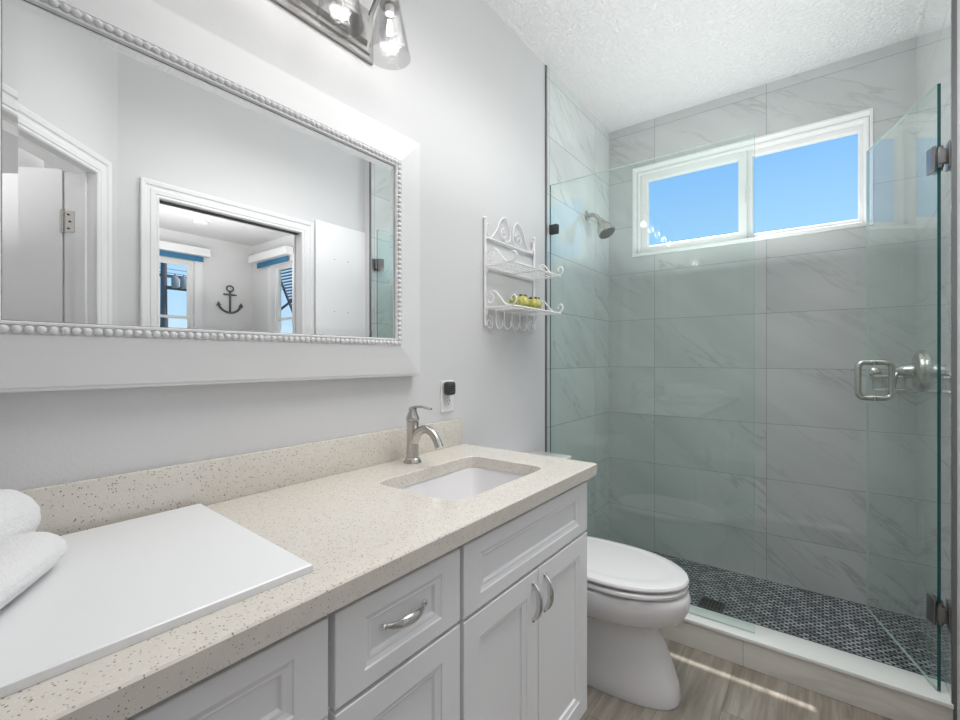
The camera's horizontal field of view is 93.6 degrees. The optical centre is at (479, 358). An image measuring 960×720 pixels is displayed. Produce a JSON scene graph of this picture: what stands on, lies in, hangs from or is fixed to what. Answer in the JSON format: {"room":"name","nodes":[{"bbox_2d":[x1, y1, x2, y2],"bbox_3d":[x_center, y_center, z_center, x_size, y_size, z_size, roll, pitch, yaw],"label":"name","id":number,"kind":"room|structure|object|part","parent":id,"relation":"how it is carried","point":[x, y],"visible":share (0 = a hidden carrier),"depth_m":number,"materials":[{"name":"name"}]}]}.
{"room":"bathroom","nodes":[
{"label":"bathroom","id":0,"kind":"room"},
{"bbox_2d":[0,0,608,539],"bbox_3d":[-0.158,-0.147,1.789,0.124,2.765,3.362,0,0,37],"label":"wall","id":1,"kind":"structure","parent":0,"point":[470,91],"depth_m":1.76,"materials":[{"name":"paint"}]},
{"bbox_2d":[0,0,419,392],"bbox_3d":[-0.555,-0.345,1.123,0.053,0.808,1.130,0,0,37],"label":"wall mirror","id":2,"kind":"object","parent":1,"relation":"attached to","point":[179,206],"visible":1,"depth_m":0.98,"materials":[{"name":"white mirror"}]},
{"bbox_2d":[17,418,461,535],"bbox_3d":[-0.584,0.287,1.112,0.020,0.102,1.679,0,0,37],"label":"backsplash","id":3,"kind":"structure","parent":1,"relation":"attached to","point":[80,505],"depth_m":1.04,"materials":[{"name":"stone"}]},
{"bbox_2d":[271,0,410,65],"bbox_3d":[-0.502,-1.014,1.088,0.180,0.222,0.820,0,0,37],"label":"vanity light","id":4,"kind":"object","parent":1,"relation":"attached to","point":[348,23],"visible":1,"depth_m":1.33,"materials":[{"name":"silver metal"}]},
{"bbox_3d":[-0.376,-0.983,1.210,0.126,0.160,0.126,0,0,37],"label":"lamp shade","id":5,"kind":"part","parent":4,"relation":"part of","materials":[{"name":"clear glass"}]},
{"bbox_3d":[-0.304,-1.093,1.374,0.104,0.065,0.016,0,0,37],"label":"arm","id":6,"kind":"part","parent":4,"relation":"part of","materials":[{"name":"silver metal"}]},
{"bbox_3d":[-0.271,-1.044,1.349,0.027,0.026,0.027,0,0,37],"label":"bulb","id":7,"kind":"part","parent":4,"relation":"part of","materials":[{"name":"glass"}]},
{"bbox_3d":[-0.271,-0.983,1.349,0.126,0.160,0.126,0,0,37],"label":"lamp shade","id":8,"kind":"part","parent":4,"relation":"part of","materials":[{"name":"clear glass"}]},
{"bbox_2d":[440,380,453,412],"bbox_3d":[-0.125,0.145,1.730,0.009,0.120,0.074,0,0,37],"label":"wall outlet","id":9,"kind":"object","parent":1,"relation":"attached to","point":[446,401],"visible":0.65,"depth_m":1.72,"materials":[{"name":"plastic"}]},
{"bbox_2d":[445,398,450,405],"bbox_3d":[-0.122,0.166,1.728,0.003,0.028,0.034,0,0,37],"label":"receptacle","id":10,"kind":"object","parent":9,"relation":"attached to","point":[447,400],"depth_m":1.73,"materials":[{"name":"plastic"}]},
{"bbox_2d":[444,381,455,394],"bbox_3d":[-0.114,0.114,1.711,0.030,0.051,0.045,0,0,37],"label":"plug","id":11,"kind":"object","parent":9,"relation":"attached to","point":[449,387],"visible":1,"depth_m":1.70,"materials":[{"name":"plastic"}]},
{"bbox_2d":[483,216,563,331],"bbox_3d":[0.207,-0.383,2.032,0.169,0.511,0.426,0,0,37],"label":"wire wall shelf","id":12,"kind":"object","parent":1,"relation":"attached to","point":[504,308],"visible":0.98,"depth_m":2.01,"materials":[{"name":"white metal"}]},
{"bbox_3d":[0.022,-0.372,1.915,0.016,0.465,0.016,0,0,37],"label":"post","id":13,"kind":"part","parent":12,"relation":"part of","materials":[{"name":"white metal"}]},
{"bbox_3d":[0.146,-0.517,2.078,0.009,0.009,0.410,0,0,37],"label":"rail","id":14,"kind":"part","parent":12,"relation":"part of","materials":[{"name":"white metal"}]},
{"bbox_2d":[509,294,529,309],"bbox_3d":[0.174,-0.250,2.000,0.088,0.064,0.088,0,0,-30],"label":"pot","id":15,"kind":"object","parent":12,"relation":"on","point":[522,300],"visible":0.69,"depth_m":1.97,"materials":[{"name":"yellow ceramic"}]},
{"bbox_2d":[526,297,541,310],"bbox_3d":[0.242,-0.250,2.089,0.089,0.064,0.089,0,0,16],"label":"pot","id":16,"kind":"object","parent":12,"relation":"on","point":[535,302],"visible":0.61,"depth_m":2.06,"materials":[{"name":"yellow ceramic"}]},
{"bbox_3d":[0.270,-0.372,2.242,0.016,0.465,0.016,0,0,37],"label":"post","id":17,"kind":"part","parent":12,"relation":"part of","materials":[{"name":"white metal"}]},
{"bbox_2d":[545,65,546,451],"bbox_3d":[0.344,-0.146,2.353,0.012,2.763,0.012,0,0,37],"label":"trim","id":18,"kind":"structure","parent":1,"relation":"attached to","point":[545,65],"depth_m":2.35,"materials":[{"name":"metal"}]},
{"bbox_2d":[585,211,614,238],"bbox_3d":[0.716,-0.808,2.693,0.178,0.185,0.106,0,0,37],"label":"sprayer","id":19,"kind":"object","parent":1,"relation":"attached to","point":[605,229],"visible":1,"depth_m":2.67,"materials":[{"name":"silver metal"}]},
{"bbox_3d":[0.692,-0.855,2.727,0.085,0.058,0.024,0,0,37],"label":"arm","id":20,"kind":"part","parent":19,"relation":"part of","materials":[{"name":"silver metal"}]},
{"bbox_2d":[484,0,924,132],"bbox_3d":[1.430,-1.570,-0.500,5.420,0.080,5.330,0,0,37],"label":"ceiling","id":21,"kind":"structure","parent":0,"point":[628,62],"depth_m":2.16,"materials":[{"name":"white paint"}]},
{"bbox_2d":[580,548,933,719],"bbox_3d":[-0.028,1.264,0.523,1.820,0.062,5.200,0,0,37],"label":"floor","id":22,"kind":"structure","parent":0,"point":[833,622],"depth_m":1.89,"materials":[{"name":"tile"}]},
{"bbox_2d":[125,616,327,719],"bbox_3d":[-0.649,0.806,0.563,0.578,0.857,0.714,0,0,37],"label":"vanity cabinet","id":23,"kind":"object","parent":22,"relation":"on","point":[287,678],"visible":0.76,"depth_m":0.62,"materials":[{"name":"paint"}]},
{"bbox_2d":[325,548,459,719],"bbox_3d":[-0.341,0.806,0.974,0.573,0.857,0.312,0,0,37],"label":"vanity cabinet","id":24,"kind":"object","parent":22,"relation":"on","point":[394,649],"visible":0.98,"depth_m":0.81,"materials":[{"name":"paint"}]},
{"bbox_3d":[-0.140,0.692,0.822,0.020,0.278,0.302,0,0,37],"label":"drawer","id":25,"kind":"part","parent":24,"relation":"part of","materials":[{"name":"paint"}]},
{"bbox_3d":[-0.126,0.461,0.805,0.027,0.019,0.108,0,0,37],"label":"handle","id":26,"kind":"part","parent":24,"relation":"part of","materials":[{"name":"silver metal"}]},
{"bbox_2d":[457,481,586,719],"bbox_3d":[-0.052,0.806,1.352,0.578,0.857,0.637,0,0,37],"label":"vanity cabinet","id":27,"kind":"object","parent":22,"relation":"on","point":[523,620],"visible":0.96,"depth_m":1.16,"materials":[{"name":"paint"}]},
{"bbox_2d":[0,418,596,719],"bbox_3d":[-0.360,0.305,0.951,0.571,0.139,1.692,0,0,37],"label":"countertop","id":28,"kind":"structure","parent":27,"relation":"on","point":[338,505],"depth_m":0.91,"materials":[{"name":"stone"}]},
{"bbox_2d":[0,503,312,697],"bbox_3d":[-0.619,0.331,0.637,0.472,0.012,0.589,0,0,37],"label":"board","id":29,"kind":"object","parent":28,"relation":"on","point":[115,587],"visible":0.86,"depth_m":0.64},
{"bbox_2d":[0,489,40,543],"bbox_3d":[-0.726,0.264,0.586,0.109,0.109,0.386,0,0,-21],"label":"rolled towel","id":30,"kind":"object","parent":29,"relation":"on","point":[19,512],"visible":0.67,"depth_m":0.71,"materials":[{"name":"white fabric"}]},
{"bbox_2d":[0,532,67,608],"bbox_3d":[-0.621,0.294,0.536,0.093,0.064,0.389,0,0,-24],"label":"rolled towel","id":31,"kind":"object","parent":29,"relation":"on","point":[24,558],"visible":1,"depth_m":0.62,"materials":[{"name":"white fabric"}]},
{"bbox_2d":[404,406,442,463],"bbox_3d":[-0.179,0.244,1.436,0.158,0.187,0.058,0,0,37],"label":"faucet","id":32,"kind":"object","parent":28,"relation":"on","point":[414,431],"visible":1,"depth_m":1.45,"materials":[{"name":"silver metal"}]},
{"bbox_3d":[-0.189,0.159,1.444,0.089,0.016,0.019,0,0,37],"label":"lever","id":33,"kind":"part","parent":32,"relation":"part of","materials":[{"name":"silver metal"}]},
{"bbox_3d":[-0.171,0.246,1.430,0.138,0.070,0.034,0,0,37],"label":"spout","id":34,"kind":"part","parent":32,"relation":"part of","materials":[{"name":"silver metal"}]},
{"bbox_2d":[399,467,524,500],"bbox_3d":[-0.042,0.453,1.313,0.340,0.154,0.482,0,0,37],"label":"sink","id":35,"kind":"object","parent":28,"relation":"in","point":[465,483],"visible":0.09,"depth_m":1.49,"materials":[{"name":"ceramic"}]},
{"bbox_3d":[0.052,0.841,1.076,0.020,0.568,0.311,0,0,37],"label":"door","id":36,"kind":"part","parent":27,"relation":"part of","materials":[{"name":"paint"}]},
{"bbox_3d":[0.148,0.633,1.165,0.033,0.108,0.012,0,0,37],"label":"handle","id":37,"kind":"part","parent":27,"relation":"part of","materials":[{"name":"silver metal"}]},
{"bbox_3d":[0.184,0.633,1.212,0.033,0.108,0.012,0,0,37],"label":"handle","id":38,"kind":"part","parent":27,"relation":"part of","materials":[{"name":"silver metal"}]},
{"bbox_3d":[0.242,0.841,1.327,0.020,0.568,0.311,0,0,37],"label":"door","id":39,"kind":"part","parent":27,"relation":"part of","materials":[{"name":"paint"}]},
{"bbox_2d":[529,451,690,709],"bbox_3d":[0.442,0.845,1.829,0.764,0.780,0.454,0,0,37],"label":"toilet","id":40,"kind":"object","parent":22,"relation":"on","point":[633,593],"visible":0.48,"depth_m":1.63,"materials":[{"name":"ceramic"}]},
{"bbox_3d":[0.217,0.473,1.999,0.202,0.037,0.454,0,0,37],"label":"tank lid","id":41,"kind":"part","parent":40,"relation":"part of","materials":[{"name":"ceramic"}]},
{"bbox_3d":[0.552,0.826,1.745,0.470,0.018,0.370,0,0,37],"label":"seat","id":42,"kind":"part","parent":40,"relation":"part of","materials":[{"name":"plastic"}]},
{"bbox_3d":[0.537,0.798,1.757,0.512,0.022,0.374,0,0,37],"label":"lid","id":43,"kind":"part","parent":40,"relation":"part of","materials":[{"name":"plastic"}]},
{"bbox_3d":[0.492,1.038,1.791,0.638,0.394,0.380,0,0,37],"label":"bowl","id":44,"kind":"part","parent":40,"relation":"part of","materials":[{"name":"ceramic"}]},
{"bbox_2d":[697,596,724,612],"bbox_3d":[1.160,1.231,2.258,0.110,0.003,0.110,0,0,37],"label":"shower drain","id":45,"kind":"object","parent":22,"relation":"on","point":[715,605],"visible":1,"depth_m":2.25,"materials":[{"name":"metal"}]},
{"bbox_2d":[661,605,953,719],"bbox_3d":[0.971,1.175,1.948,1.484,0.120,0.132,0,0,37],"label":"shower curb","id":46,"kind":"object","parent":22,"relation":"on","point":[894,693],"visible":0.66,"depth_m":1.68,"materials":[{"name":"stone"}]},
{"bbox_2d":[549,132,754,633],"bbox_3d":[0.743,0.098,2.106,0.930,2.030,0.024,0,0,37],"label":"fixed glass panel","id":47,"kind":"object","parent":46,"relation":"on","point":[554,228],"visible":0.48,"depth_m":2.36,"materials":[{"name":"clear glass"}]},
{"bbox_2d":[609,37,915,616],"bbox_3d":[1.534,-0.147,2.654,1.538,2.765,0.160,0,0,37],"label":"wall","id":48,"kind":"structure","parent":0,"point":[737,420],"depth_m":2.48,"materials":[{"name":"stone"}]},
{"bbox_2d":[632,108,873,257],"bbox_3d":[1.519,-0.953,2.653,1.197,0.583,0.160,0,0,37],"label":"window","id":49,"kind":"structure","parent":48,"relation":"in","point":[744,152],"depth_m":2.63,"materials":[{"name":"plastic"}]},
{"bbox_3d":[1.322,-0.956,2.823,0.609,0.518,0.033,0,0,37],"label":"sash","id":50,"kind":"part","parent":49,"relation":"part of","materials":[{"name":"glass"}]},
{"bbox_3d":[1.492,-0.672,2.617,1.197,0.022,0.070,0,0,37],"label":"sill","id":51,"kind":"part","parent":49,"relation":"part of","materials":[{"name":"white stone"}]},
{"bbox_3d":[1.791,-0.956,2.501,0.536,0.518,0.030,0,0,37],"label":"sash","id":52,"kind":"part","parent":49,"relation":"part of","materials":[{"name":"plastic"}]},
{"bbox_2d":[869,368,915,391],"bbox_3d":[1.973,0.100,2.156,0.164,0.107,0.102,0,0,37],"label":"basket","id":53,"kind":"object","parent":48,"relation":"attached to","point":[874,372],"visible":0.6,"depth_m":2.16,"materials":[{"name":"silver metal"}]},
{"bbox_3d":[1.973,0.117,2.151,0.149,0.072,0.094,0,0,37],"label":"wire frame","id":54,"kind":"part","parent":53,"relation":"part of","materials":[{"name":"silver metal"}]},
{"bbox_2d":[916,0,959,719],"bbox_3d":[1.450,-0.147,1.204,0.181,2.765,2.354,0,0,37],"label":"wall","id":55,"kind":"structure","parent":0,"point":[933,36],"depth_m":1.73,"materials":[{"name":"stone"}]},
{"bbox_2d":[854,83,950,690],"bbox_3d":[1.644,0.096,1.728,0.144,2.026,0.557,0,0,13],"label":"shower door","id":56,"kind":"structure","parent":55,"relation":"attached to","point":[937,156],"depth_m":1.53,"materials":[{"name":"clear glass"}]},
{"bbox_3d":[1.659,0.093,1.947,0.065,0.180,0.026,0,0,21],"label":"pull handle","id":57,"kind":"part","parent":56,"relation":"part of","materials":[{"name":"silver metal"}]},
{"bbox_3d":[1.729,0.093,1.921,0.065,0.180,0.026,0,0,21],"label":"pull handle","id":58,"kind":"part","parent":56,"relation":"part of","materials":[{"name":"silver metal"}]},
{"bbox_3d":[1.540,0.850,1.498,0.029,0.086,0.056,0,0,37],"label":"wall plate","id":59,"kind":"part","parent":56,"relation":"part of","materials":[{"name":"silver metal"}]},
{"bbox_3d":[1.540,-0.670,1.498,0.029,0.086,0.056,0,0,37],"label":"wall plate","id":60,"kind":"part","parent":56,"relation":"part of","materials":[{"name":"silver metal"}]},
{"bbox_2d":[895,350,925,391],"bbox_3d":[1.898,0.055,2.006,0.103,0.186,0.186,0,0,37],"label":"shower valve","id":61,"kind":"object","parent":55,"relation":"attached to","point":[915,370],"visible":0.83,"depth_m":1.96,"materials":[{"name":"silver metal"}]},
{"bbox_3d":[1.863,0.093,2.017,0.048,0.086,0.021,0,0,-9],"label":"lever","id":62,"kind":"part","parent":61,"relation":"part of","materials":[{"name":"silver metal"}]},
{"bbox_2d":[951,0,956,719],"bbox_3d":[1.531,-0.146,1.455,0.012,2.763,0.010,0,0,37],"label":"trim","id":63,"kind":"structure","parent":55,"relation":"attached to","point":[953,2],"depth_m":1.45,"materials":[{"name":"metal"}]}
]}

